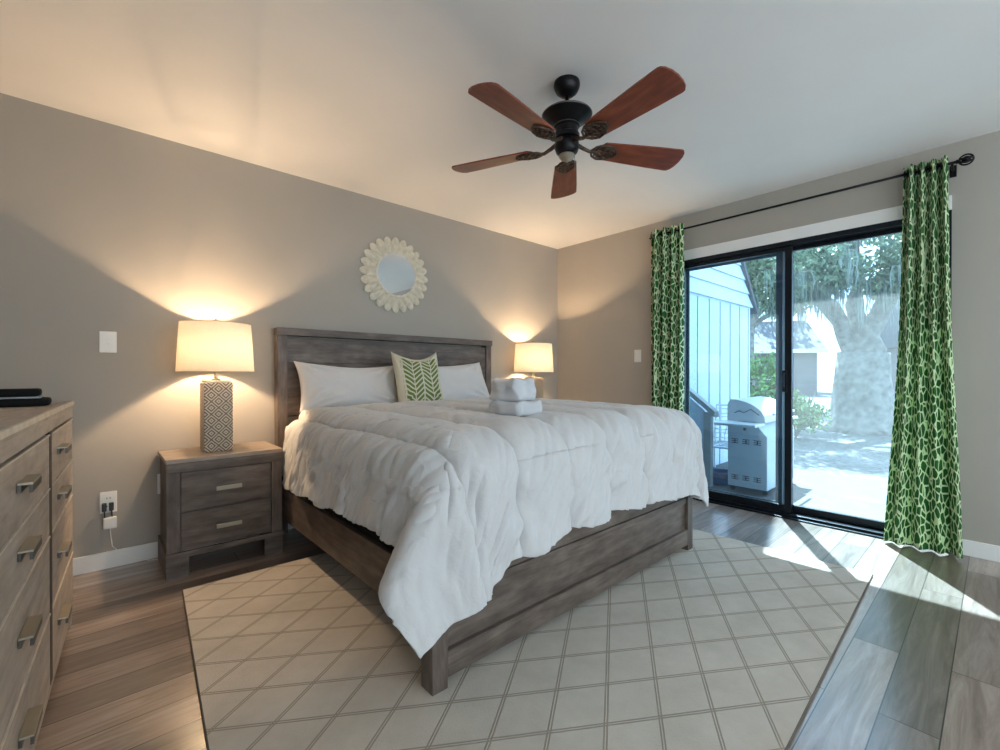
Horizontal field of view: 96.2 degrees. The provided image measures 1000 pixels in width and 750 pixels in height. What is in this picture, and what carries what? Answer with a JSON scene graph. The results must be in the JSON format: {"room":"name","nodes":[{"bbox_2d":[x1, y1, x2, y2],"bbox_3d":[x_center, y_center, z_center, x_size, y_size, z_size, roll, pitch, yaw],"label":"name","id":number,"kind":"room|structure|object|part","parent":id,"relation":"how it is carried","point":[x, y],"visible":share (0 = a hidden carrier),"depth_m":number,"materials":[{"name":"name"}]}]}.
{"room":"bedroom","nodes":[
{"label":"bedroom","id":0,"kind":"room"},
{"bbox_2d":[0,93,556,557],"bbox_3d":[-1.032,-0.166,3.551,4.620,2.440,0.120,0,0,-42],"label":"wall","id":1,"kind":"structure","parent":0,"point":[132,234],"depth_m":2.62,"materials":[{"name":"paint"}]},
{"bbox_2d":[99,331,116,352],"bbox_3d":[-2.143,-0.181,2.456,0.072,0.116,0.018,0,0,-42],"label":"light switch","id":2,"kind":"object","parent":1,"relation":"attached to","point":[107,339],"visible":1,"depth_m":2.46,"materials":[{"name":"white plastic"}]},
{"bbox_2d":[100,490,116,513],"bbox_3d":[-2.147,0.697,2.463,0.072,0.116,0.008,0,0,-42],"label":"wall outlet","id":3,"kind":"object","parent":1,"relation":"attached to","point":[111,496],"visible":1,"depth_m":2.46,"materials":[{"name":"white plastic"}]},
{"bbox_2d":[102,503,106,517],"bbox_3d":[-2.150,0.736,2.439,0.020,0.078,0.024,0,0,-42],"label":"plug","id":4,"kind":"object","parent":3,"relation":"attached to","point":[104,505],"visible":1,"depth_m":2.43,"materials":[{"name":"black plastic"}]},
{"bbox_2d":[104,495,112,500],"bbox_3d":[-2.146,0.675,2.461,0.034,0.034,0.002,0,0,-42],"label":"socket","id":5,"kind":"object","parent":3,"relation":"attached to","point":[106,497],"depth_m":2.46,"materials":[{"name":"white plastic"}]},
{"bbox_2d":[103,516,116,529],"bbox_3d":[-2.131,0.807,2.454,0.056,0.061,0.034,0,0,-42],"label":"charger","id":6,"kind":"object","parent":3,"relation":"hanging from","point":[110,522],"visible":1,"depth_m":2.44,"materials":[{"name":"white plastic"}]},
{"bbox_2d":[110,529,157,560],"bbox_3d":[-2.050,0.947,2.516,0.209,0.220,0.010,0,0,-34],"label":"charging cord","id":7,"kind":"object","parent":6,"relation":"attached to","point":[110,529],"visible":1,"depth_m":2.49,"materials":[{"name":"white plastic"}]},
{"bbox_2d":[109,502,113,516],"bbox_3d":[-2.127,0.736,2.459,0.020,0.078,0.024,0,0,-42],"label":"plug","id":8,"kind":"object","parent":3,"relation":"attached to","point":[111,504],"visible":1,"depth_m":2.45,"materials":[{"name":"black plastic"}]},
{"bbox_2d":[157,474,159,493],"bbox_3d":[-1.962,0.633,2.630,0.072,0.116,0.008,0,0,-42],"label":"wall outlet","id":9,"kind":"object","parent":1,"relation":"attached to","point":[158,475],"visible":0.12,"depth_m":2.61,"materials":[{"name":"white plastic"}]},
{"bbox_2d":[73,523,293,575],"bbox_3d":[-0.994,1.009,3.500,4.400,0.092,0.014,0,0,-42],"label":"baseboard","id":10,"kind":"structure","parent":1,"relation":"attached to","point":[109,559],"depth_m":2.48,"materials":[{"name":"white paint"}]},
{"bbox_2d":[359,237,427,312],"bbox_3d":[-0.834,-0.806,3.613,0.610,0.610,0.040,0,0,-42],"label":"round mirror","id":11,"kind":"object","parent":1,"relation":"attached to","point":[394,276],"visible":1,"depth_m":3.59,"materials":[{"name":"beige wood"}]},
{"bbox_2d":[377,253,414,295],"bbox_3d":[-0.829,-0.806,3.607,0.350,0.350,0.002,0,0,-42],"label":"mirror glass","id":12,"kind":"object","parent":11,"relation":"attached to","point":[395,271],"depth_m":3.60,"materials":[{"name":"white"}]},
{"bbox_2d":[0,0,999,248],"bbox_3d":[0.875,-1.436,1.414,4.600,0.120,5.800,0,0,-42],"label":"ceiling","id":13,"kind":"structure","parent":0,"point":[371,98],"depth_m":2.13,"materials":[{"name":"paint"}]},
{"bbox_2d":[452,66,685,198],"bbox_3d":[0.307,-1.169,2.089,1.152,0.419,1.166,0,0,-42],"label":"ceiling fan","id":14,"kind":"object","parent":13,"relation":"hanging from","point":[662,84],"visible":1,"depth_m":2.05,"materials":[{"name":"brown wood"}]},
{"bbox_3d":[-0.035,-1.078,2.277,0.441,0.007,0.154,0,12,24],"label":"blade","id":15,"kind":"part","parent":14,"relation":"part of","materials":[{"name":"brown wood"}]},
{"bbox_3d":[0.061,-1.077,1.830,0.154,0.007,0.441,16,11,40],"label":"blade","id":16,"kind":"part","parent":14,"relation":"part of","materials":[{"name":"brown wood"}]},
{"bbox_3d":[0.359,-1.079,2.501,0.154,0.007,0.441,-12,-1,6],"label":"blade","id":17,"kind":"part","parent":14,"relation":"part of","materials":[{"name":"brown wood"}]},
{"bbox_3d":[0.522,-1.076,1.794,0.154,0.007,0.441,14,-7,-32],"label":"blade","id":18,"kind":"part","parent":14,"relation":"part of","materials":[{"name":"brown wood"}]},
{"bbox_3d":[0.689,-1.078,2.210,0.441,0.007,0.154,0,-12,-14],"label":"blade","id":19,"kind":"part","parent":14,"relation":"part of","materials":[{"name":"brown wood"}]},
{"bbox_2d":[35,499,999,749],"bbox_3d":[0.875,1.124,1.425,4.600,0.120,5.800,0,0,-42],"label":"floor","id":20,"kind":"structure","parent":0,"point":[916,665],"depth_m":1.71,"materials":[{"name":"brown wood"}]},
{"bbox_2d":[0,401,73,749],"bbox_3d":[-1.502,0.589,1.183,0.473,0.952,1.572,0,0,-39],"label":"dresser","id":21,"kind":"object","parent":20,"relation":"on","point":[36,519],"visible":1,"depth_m":1.17,"materials":[{"name":"brown wood"}]},
{"bbox_3d":[-1.148,0.274,1.060,0.020,0.166,0.914,0,0,-39],"label":"drawer","id":22,"kind":"part","parent":21,"relation":"part of","materials":[{"name":"brown wood"}]},
{"bbox_3d":[-1.148,0.633,1.062,0.020,0.242,0.914,0,0,-39],"label":"drawer","id":23,"kind":"part","parent":21,"relation":"part of","materials":[{"name":"brown wood"}]},
{"bbox_3d":[-1.148,0.435,1.061,0.020,0.147,0.914,0,0,-39],"label":"drawer","id":24,"kind":"part","parent":21,"relation":"part of","materials":[{"name":"brown wood"}]},
{"bbox_2d":[0,388,51,406],"bbox_3d":[-1.756,0.081,1.595,0.225,0.061,0.120,0,0,-42],"label":"case","id":25,"kind":"object","parent":21,"relation":"on","point":[26,396],"visible":1,"depth_m":1.58,"materials":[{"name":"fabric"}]},
{"bbox_3d":[-1.763,0.064,1.589,0.195,0.027,0.110,0,0,-42],"label":"case lid","id":26,"kind":"part","parent":25,"relation":"part of","materials":[{"name":"black plastic"}]},
{"bbox_3d":[-1.148,0.871,1.062,0.020,0.225,0.914,0,0,-39],"label":"drawer","id":27,"kind":"part","parent":21,"relation":"part of","materials":[{"name":"brown wood"}]},
{"bbox_3d":[-1.143,0.412,1.093,0.026,0.005,0.124,0,0,-39],"label":"handle","id":28,"kind":"part","parent":21,"relation":"part of","materials":[{"name":"silver metal"}]},
{"bbox_3d":[-1.143,0.254,1.092,0.026,0.005,0.124,0,0,-39],"label":"handle","id":29,"kind":"part","parent":21,"relation":"part of","materials":[{"name":"silver metal"}]},
{"bbox_3d":[-1.143,0.846,1.095,0.026,0.005,0.124,0,0,-39],"label":"handle","id":30,"kind":"part","parent":21,"relation":"part of","materials":[{"name":"silver metal"}]},
{"bbox_3d":[-1.143,0.614,1.094,0.026,0.005,0.124,0,0,-39],"label":"handle","id":31,"kind":"part","parent":21,"relation":"part of","materials":[{"name":"silver metal"}]},
{"bbox_3d":[-1.346,0.159,1.307,0.022,0.040,1.560,0,0,-39],"label":"rail","id":32,"kind":"part","parent":21,"relation":"part of","materials":[{"name":"brown wood"}]},
{"bbox_3d":[-1.349,1.008,1.309,0.016,0.043,1.560,0,0,-39],"label":"rail","id":33,"kind":"part","parent":21,"relation":"part of","materials":[{"name":"brown wood"}]},
{"bbox_3d":[-1.648,0.432,1.681,0.020,0.147,0.588,0,0,-39],"label":"drawer","id":34,"kind":"part","parent":21,"relation":"part of","materials":[{"name":"brown wood"}]},
{"bbox_3d":[-1.648,0.272,1.681,0.020,0.166,0.588,0,0,-39],"label":"drawer","id":35,"kind":"part","parent":21,"relation":"part of","materials":[{"name":"brown wood"}]},
{"bbox_3d":[-1.648,0.868,1.683,0.020,0.225,0.588,0,0,-39],"label":"drawer","id":36,"kind":"part","parent":21,"relation":"part of","materials":[{"name":"brown wood"}]},
{"bbox_3d":[-1.648,0.631,1.682,0.020,0.242,0.588,0,0,-39],"label":"drawer","id":37,"kind":"part","parent":21,"relation":"part of","materials":[{"name":"brown wood"}]},
{"bbox_3d":[-1.554,0.612,1.604,0.026,0.005,0.124,0,0,-39],"label":"handle","id":38,"kind":"part","parent":21,"relation":"part of","materials":[{"name":"silver metal"}]},
{"bbox_3d":[-1.554,0.409,1.603,0.026,0.005,0.124,0,0,-39],"label":"handle","id":39,"kind":"part","parent":21,"relation":"part of","materials":[{"name":"silver metal"}]},
{"bbox_3d":[-1.554,0.252,1.602,0.026,0.005,0.124,0,0,-39],"label":"handle","id":40,"kind":"part","parent":21,"relation":"part of","materials":[{"name":"silver metal"}]},
{"bbox_3d":[-1.554,0.844,1.605,0.026,0.005,0.124,0,0,-39],"label":"handle","id":41,"kind":"part","parent":21,"relation":"part of","materials":[{"name":"silver metal"}]},
{"bbox_2d":[158,441,282,580],"bbox_3d":[-1.634,0.749,2.637,0.566,0.620,0.419,0,0,-42],"label":"nightstand","id":42,"kind":"object","parent":20,"relation":"on","point":[210,498],"visible":0.98,"depth_m":2.48,"materials":[{"name":"brown wood"}]},
{"bbox_2d":[175,318,253,452],"bbox_3d":[-1.655,0.055,2.620,0.394,0.768,0.394,0,0,-42],"label":"table lamp","id":43,"kind":"object","parent":42,"relation":"on","point":[215,346],"visible":1,"depth_m":2.53,"materials":[{"name":"fabric"}]},
{"bbox_3d":[-1.655,-0.173,2.619,0.394,0.313,0.394,0,0,-42],"label":"shade frame","id":44,"kind":"part","parent":43,"relation":"part of","materials":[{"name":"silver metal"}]},
{"bbox_3d":[-1.655,-0.159,2.620,0.390,0.285,0.390,0,0,-42],"label":"lamp shade","id":45,"kind":"part","parent":43,"relation":"part of","materials":[{"name":"fabric"}]},
{"bbox_3d":[-1.516,0.486,2.505,0.558,0.050,0.016,0,0,-42],"label":"rail","id":46,"kind":"part","parent":42,"relation":"part of","materials":[{"name":"brown wood"}]},
{"bbox_3d":[-1.515,0.945,2.506,0.566,0.029,0.019,0,0,-42],"label":"rail","id":47,"kind":"part","parent":42,"relation":"part of","materials":[{"name":"brown wood"}]},
{"bbox_3d":[-1.517,0.618,2.507,0.434,0.204,0.012,0,0,-42],"label":"drawer","id":48,"kind":"part","parent":42,"relation":"part of","materials":[{"name":"brown wood"}]},
{"bbox_3d":[-1.517,0.826,2.508,0.434,0.199,0.012,0,0,-42],"label":"drawer","id":49,"kind":"part","parent":42,"relation":"part of","materials":[{"name":"brown wood"}]},
{"bbox_3d":[-1.503,0.618,2.491,0.124,0.022,0.028,0,0,-42],"label":"handle","id":50,"kind":"part","parent":42,"relation":"part of","materials":[{"name":"silver metal"}]},
{"bbox_3d":[-1.503,0.826,2.492,0.124,0.022,0.028,0,0,-42],"label":"handle","id":51,"kind":"part","parent":42,"relation":"part of","materials":[{"name":"silver metal"}]},
{"bbox_2d":[274,327,692,695],"bbox_3d":[-0.174,0.371,2.862,1.939,1.372,2.015,0,0,-42],"label":"bed","id":52,"kind":"object","parent":20,"relation":"on","point":[585,562],"visible":0.45,"depth_m":2.18,"materials":[{"name":"brown wood"}]},
{"bbox_3d":[-1.465,0.396,3.005,0.062,1.322,0.075,0,0,-42],"label":"headboard post","id":53,"kind":"part","parent":52,"relation":"part of","materials":[{"name":"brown wood"}]},
{"bbox_3d":[-0.860,0.790,2.250,0.028,0.190,1.860,0,0,-42],"label":"rail","id":54,"kind":"part","parent":52,"relation":"part of","materials":[{"name":"brown wood"}]},
{"bbox_2d":[282,476,393,549],"bbox_3d":[-0.200,0.722,2.838,1.727,0.190,1.850,0,0,-42],"label":"box spring","id":55,"kind":"object","parent":52,"relation":"on","point":[372,534],"visible":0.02,"depth_m":2.02,"materials":[{"name":"fabric"}]},
{"bbox_3d":[-0.208,0.475,2.846,1.667,0.304,1.825,0,0,-42],"label":"mattress","id":56,"kind":"object","parent":55,"relation":"on","visible":0},
{"bbox_2d":[294,361,397,411],"bbox_3d":[-1.040,0.081,3.143,0.741,0.350,0.237,0,0,-42],"label":"pillow","id":57,"kind":"object","parent":56,"relation":"on","point":[320,385],"visible":0.84,"depth_m":3.02,"materials":[{"name":"white fabric"}]},
{"bbox_2d":[438,362,490,398],"bbox_3d":[-0.410,0.079,3.713,0.250,0.384,0.789,0,0,45],"label":"pillow","id":58,"kind":"object","parent":56,"relation":"on","point":[466,381],"visible":0.57,"depth_m":3.71,"materials":[{"name":"white fabric"}]},
{"bbox_2d":[282,397,708,658],"bbox_3d":[-0.097,0.491,2.641,2.147,0.660,1.847,0,0,-42],"label":"comforter","id":59,"kind":"object","parent":56,"relation":"on","point":[461,491],"visible":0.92,"depth_m":1.71,"materials":[{"name":"white fabric"}]},
{"bbox_2d":[390,351,443,401],"bbox_3d":[-0.598,0.036,3.309,0.397,0.426,0.184,0,0,-43],"label":"throw pillow","id":60,"kind":"object","parent":59,"relation":"on","point":[418,380],"visible":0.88,"depth_m":3.23,"materials":[{"name":"green fabric"}]},
{"bbox_2d":[488,400,542,415],"bbox_3d":[0.079,0.146,2.103,0.196,0.072,0.222,0,0,41],"label":"folded towel","id":61,"kind":"object","parent":59,"relation":"on","point":[512,408],"visible":0.85,"depth_m":2.04,"materials":[{"name":"grey fabric"}]},
{"bbox_2d":[492,377,537,400],"bbox_3d":[0.061,0.064,2.106,0.174,0.109,0.189,0,0,39],"label":"folded towel","id":62,"kind":"object","parent":61,"relation":"on","point":[505,388],"visible":0.98,"depth_m":2.04,"materials":[{"name":"grey fabric"}]},
{"bbox_3d":[-0.807,0.274,3.618,1.740,1.060,0.045,0,0,-42],"label":"headboard","id":63,"kind":"part","parent":52,"relation":"part of","materials":[{"name":"brown wood"}]},
{"bbox_3d":[-0.221,0.850,1.514,0.062,0.404,0.070,0,0,-42],"label":"leg","id":64,"kind":"part","parent":52,"relation":"part of","materials":[{"name":"brown wood"}]},
{"bbox_3d":[-0.129,0.391,4.208,0.062,1.322,0.075,0,0,-42],"label":"headboard post","id":65,"kind":"part","parent":52,"relation":"part of","materials":[{"name":"brown wood"}]},
{"bbox_3d":[0.449,0.831,2.118,1.743,0.340,0.028,0,0,-42],"label":"footboard","id":66,"kind":"part","parent":52,"relation":"part of","materials":[{"name":"brown wood"}]},
{"bbox_3d":[0.465,0.971,2.101,1.742,0.090,0.020,0,0,-42],"label":"footboard rail","id":67,"kind":"part","parent":52,"relation":"part of","materials":[{"name":"brown wood"}]},
{"bbox_3d":[0.462,0.752,2.103,1.742,0.033,0.012,0,0,-42],"label":"footboard moulding","id":68,"kind":"part","parent":52,"relation":"part of","materials":[{"name":"brown wood"}]},
{"bbox_3d":[0.465,0.684,2.100,1.742,0.077,0.020,0,0,-42],"label":"footboard rail","id":69,"kind":"part","parent":52,"relation":"part of","materials":[{"name":"brown wood"}]},
{"bbox_3d":[1.120,0.845,2.721,0.062,0.404,0.070,0,0,-42],"label":"leg","id":70,"kind":"part","parent":52,"relation":"part of","materials":[{"name":"brown wood"}]},
{"bbox_2d":[182,529,872,749],"bbox_3d":[0.175,1.055,2.200,2.888,0.011,2.309,0,0,-42],"label":"rug","id":71,"kind":"object","parent":20,"relation":"on","point":[719,643],"visible":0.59,"depth_m":1.65,"materials":[{"name":"beige fabric"}]},
{"bbox_3d":[0.327,0.741,4.392,0.566,0.620,0.419,0,0,-42],"label":"nightstand","id":72,"kind":"object","parent":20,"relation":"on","visible":0},
{"bbox_2d":[514,341,553,398],"bbox_3d":[0.331,0.047,4.415,0.394,0.768,0.394,0,0,-42],"label":"table lamp","id":73,"kind":"object","parent":72,"relation":"on","point":[533,357],"visible":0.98,"depth_m":4.26,"materials":[{"name":"white fabric"}]},
{"bbox_3d":[0.331,-0.181,4.415,0.394,0.313,0.394,0,0,-42],"label":"shade frame","id":74,"kind":"part","parent":73,"relation":"part of","materials":[{"name":"white fabric"}]},
{"bbox_3d":[0.331,-0.167,4.415,0.390,0.285,0.390,0,0,-42],"label":"lamp shade","id":75,"kind":"part","parent":73,"relation":"part of","materials":[{"name":"fabric"}]},
{"bbox_2d":[557,131,999,545],"bbox_3d":[2.554,-0.103,2.932,0.120,2.560,5.600,0,0,-42],"label":"wall","id":76,"kind":"structure","parent":0,"point":[604,283],"depth_m":3.11,"materials":[{"name":"paint"}]},
{"bbox_2d":[634,350,640,361],"bbox_3d":[1.297,-0.179,4.229,0.010,0.116,0.072,0,0,-42],"label":"light switch","id":77,"kind":"object","parent":76,"relation":"attached to","point":[637,353],"visible":1,"depth_m":4.22,"materials":[{"name":"white plastic"}]},
{"bbox_2d":[649,153,974,239],"bbox_3d":[2.035,-1.224,3.313,0.134,0.089,2.021,0,0,-42],"label":"curtain rod","id":78,"kind":"object","parent":76,"relation":"attached to","point":[953,168],"visible":0.96,"depth_m":2.93,"materials":[{"name":"brown metal"}]},
{"bbox_2d":[650,223,683,411],"bbox_3d":[1.453,-0.121,3.912,0.118,2.323,0.327,0,0,-42],"label":"curtain","id":79,"kind":"object","parent":78,"relation":"hanging from","point":[667,250],"visible":0.77,"depth_m":3.91,"materials":[{"name":"green fabric"}]},
{"bbox_2d":[884,155,962,558],"bbox_3d":[2.548,-0.115,2.706,0.111,2.323,0.350,0,0,-42],"label":"curtain","id":80,"kind":"object","parent":78,"relation":"hanging from","point":[923,502],"visible":1,"depth_m":2.69,"materials":[{"name":"green fabric"}]},
{"bbox_2d":[684,210,951,552],"bbox_3d":[2.151,0.033,3.350,0.160,2.045,1.720,0,0,-42],"label":"door","id":81,"kind":"structure","parent":76,"relation":"in","point":[783,506],"depth_m":3.36,"materials":[{"name":"black metal"}]},
{"bbox_3d":[1.901,0.034,3.721,0.015,1.970,0.775,0,0,-42],"label":"screen frame","id":82,"kind":"part","parent":81,"relation":"part of","materials":[{"name":"grey metal"}]},
{"bbox_3d":[1.875,0.034,3.641,0.030,1.980,0.858,0,0,-42],"label":"sliding panel frame","id":83,"kind":"part","parent":81,"relation":"part of","materials":[{"name":"black metal"}]},
{"bbox_3d":[2.107,0.045,3.331,0.041,0.160,0.030,0,0,-42],"label":"handle","id":84,"kind":"part","parent":81,"relation":"part of","materials":[{"name":"black metal"}]},
{"bbox_3d":[2.445,0.037,3.075,0.030,1.980,0.858,0,0,-42],"label":"fixed panel frame","id":85,"kind":"part","parent":81,"relation":"part of","materials":[{"name":"black metal"}]},
{"bbox_2d":[684,195,951,260],"bbox_3d":[2.139,-1.032,3.335,0.072,0.085,1.720,0,0,-42],"label":"door frame","id":86,"kind":"structure","parent":76,"relation":"attached to","point":[894,213],"depth_m":3.23,"materials":[{"name":"white paint"}]},
{"bbox_2d":[962,539,999,562],"bbox_3d":[3.541,1.016,1.740,0.014,0.092,2.500,0,0,-42],"label":"baseboard","id":87,"kind":"structure","parent":76,"relation":"attached to","point":[980,550],"depth_m":2.58,"materials":[{"name":"white paint"}]},
{"bbox_2d":[763,383,891,480],"bbox_3d":[19.629,1.144,28.808,59.880,0.100,70.000,0,0,-42],"label":"ground","id":88,"kind":"structure","parent":0,"point":[864,456],"depth_m":6.98,"materials":[{"name":"grey concrete"}]},
{"bbox_2d":[690,262,757,464],"bbox_3d":[1.666,-1.424,6.257,2.658,5.234,2.660,0,0,-42],"label":"outbuilding","id":89,"kind":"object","parent":88,"relation":"on","point":[722,299],"visible":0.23,"depth_m":5.46,"materials":[{"name":"paint"}]},
{"bbox_2d":[750,351,775,399],"bbox_3d":[4.249,0.384,8.945,0.731,1.708,2.849,0,0,-25],"label":"hedge","id":90,"kind":"object","parent":88,"relation":"on","point":[768,387],"visible":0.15,"depth_m":7.94,"materials":[{"name":"green plant"}]},
{"bbox_2d":[750,252,815,387],"bbox_3d":[8.931,-2.199,16.565,4.941,6.792,3.921,0,0,34],"label":"tree","id":91,"kind":"object","parent":88,"relation":"on","point":[752,324],"visible":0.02,"depth_m":16.29,"materials":[{"name":"green plant"}]},
{"bbox_2d":[754,321,827,394],"bbox_3d":[14.569,-1.076,27.763,7.640,4.350,6.030,0,0,16],"label":"house","id":92,"kind":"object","parent":88,"relation":"on","point":[806,346],"visible":0.13,"depth_m":24.69,"materials":[{"name":"paint"}]},
{"bbox_2d":[708,461,887,520],"bbox_3d":[3.042,1.142,4.043,2.075,0.120,2.590,0,0,-42],"label":"patio slab","id":93,"kind":"object","parent":88,"relation":"on","point":[844,494],"visible":0.12,"depth_m":4.10,"materials":[{"name":"concrete"}]},
{"bbox_2d":[690,387,718,486],"bbox_3d":[1.934,0.538,4.475,0.090,1.085,0.440,0,0,-42],"label":"stair railing","id":94,"kind":"object","parent":93,"relation":"on","point":[703,420],"visible":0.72,"depth_m":4.36,"materials":[{"name":"paint"}]},
{"bbox_3d":[1.899,0.520,4.514,0.020,0.860,0.315,0,0,-42],"label":"rail panel","id":95,"kind":"part","parent":94,"relation":"part of","materials":[{"name":"paint"}]},
{"bbox_3d":[1.934,0.201,4.474,0.090,0.410,0.440,0,0,-42],"label":"handrail","id":96,"kind":"part","parent":94,"relation":"part of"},
{"bbox_3d":[2.027,0.721,4.372,0.060,0.720,0.070,0,0,-42],"label":"newel post","id":97,"kind":"part","parent":94,"relation":"part of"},
{"bbox_2d":[713,468,727,484],"bbox_3d":[2.200,1.019,4.495,0.244,0.121,0.244,0,0,-42],"label":"tub","id":98,"kind":"object","parent":93,"relation":"on","point":[720,476],"visible":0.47,"depth_m":4.41,"materials":[{"name":"blue plastic"}]},
{"bbox_2d":[713,404,729,466],"bbox_3d":[2.521,0.709,4.947,0.548,0.740,0.508,0,0,-42],"label":"patio chair","id":99,"kind":"object","parent":93,"relation":"on","point":[722,443],"visible":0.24,"depth_m":5.21,"materials":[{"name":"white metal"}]},
{"bbox_3d":[2.511,0.922,5.255,0.022,0.310,0.022,0,0,25],"label":"leg","id":100,"kind":"part","parent":99,"relation":"part of","materials":[{"name":"white metal"}]},
{"bbox_3d":[2.496,0.769,4.928,0.482,0.032,0.497,0,0,-42],"label":"seat","id":101,"kind":"part","parent":99,"relation":"part of","materials":[{"name":"white metal"}]},
{"bbox_3d":[2.692,0.558,5.098,0.092,0.439,0.496,0,0,-42],"label":"backrest","id":102,"kind":"part","parent":99,"relation":"part of","materials":[{"name":"white metal"}]},
{"bbox_2d":[714,396,797,494],"bbox_3d":[2.539,0.653,4.357,1.240,0.854,0.397,0,0,-42],"label":"gas grill","id":103,"kind":"object","parent":93,"relation":"on","point":[752,427],"visible":0.9,"depth_m":4.11,"materials":[{"name":"grey metal"}]},
{"bbox_2d":[714,421,764,427],"bbox_3d":[2.149,0.441,4.040,0.238,0.022,0.345,0,0,-42],"label":"shelf","id":104,"kind":"object","parent":103,"relation":"attached to","point":[748,424],"depth_m":3.99,"materials":[{"name":"grey metal"}]},
{"bbox_2d":[728,396,794,422],"bbox_3d":[2.550,0.326,4.348,0.774,0.200,0.372,0,0,-42],"label":"hood","id":105,"kind":"object","parent":103,"relation":"attached to","point":[759,409],"depth_m":4.16,"materials":[{"name":"white metal"}]},
{"bbox_2d":[775,389,831,437],"bbox_3d":[5.520,0.728,8.474,0.969,0.918,1.128,0,0,-17],"label":"shrub","id":106,"kind":"object","parent":88,"relation":"on","point":[800,405],"visible":0.44,"depth_m":8.20,"materials":[{"name":"green plant"}]},
{"bbox_3d":[5.593,0.739,8.484,0.612,0.896,0.309,0,0,40],"label":"stem","id":107,"kind":"part","parent":106,"relation":"part of","materials":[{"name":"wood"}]},
{"bbox_2d":[745,233,901,435],"bbox_3d":[6.787,-1.944,9.602,8.564,6.344,6.086,0,0,42],"label":"live oak","id":108,"kind":"object","parent":88,"relation":"on","point":[863,397],"visible":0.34,"depth_m":8.95,"materials":[{"name":"green plant"}]},
{"bbox_2d":[861,234,898,277],"bbox_3d":[26.382,-5.073,24.768,10.493,12.469,11.133,0,0,33],"label":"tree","id":109,"kind":"object","parent":88,"relation":"on","point":[867,243],"visible":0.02,"depth_m":28.07,"materials":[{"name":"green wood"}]},
{"bbox_2d":[880,299,899,394],"bbox_3d":[22.308,-1.448,21.408,6.640,5.150,6.030,0,0,16],"label":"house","id":110,"kind":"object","parent":88,"relation":"on","point":[891,342],"visible":0.04,"depth_m":21.96,"materials":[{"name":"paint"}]},
{"bbox_2d":[879,234,901,255],"bbox_3d":[13.705,-2.582,10.421,6.228,7.614,6.193,0,0,-14],"label":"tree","id":111,"kind":"object","parent":88,"relation":"on","point":[893,238],"visible":0.02,"depth_m":12.52,"materials":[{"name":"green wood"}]}
]}

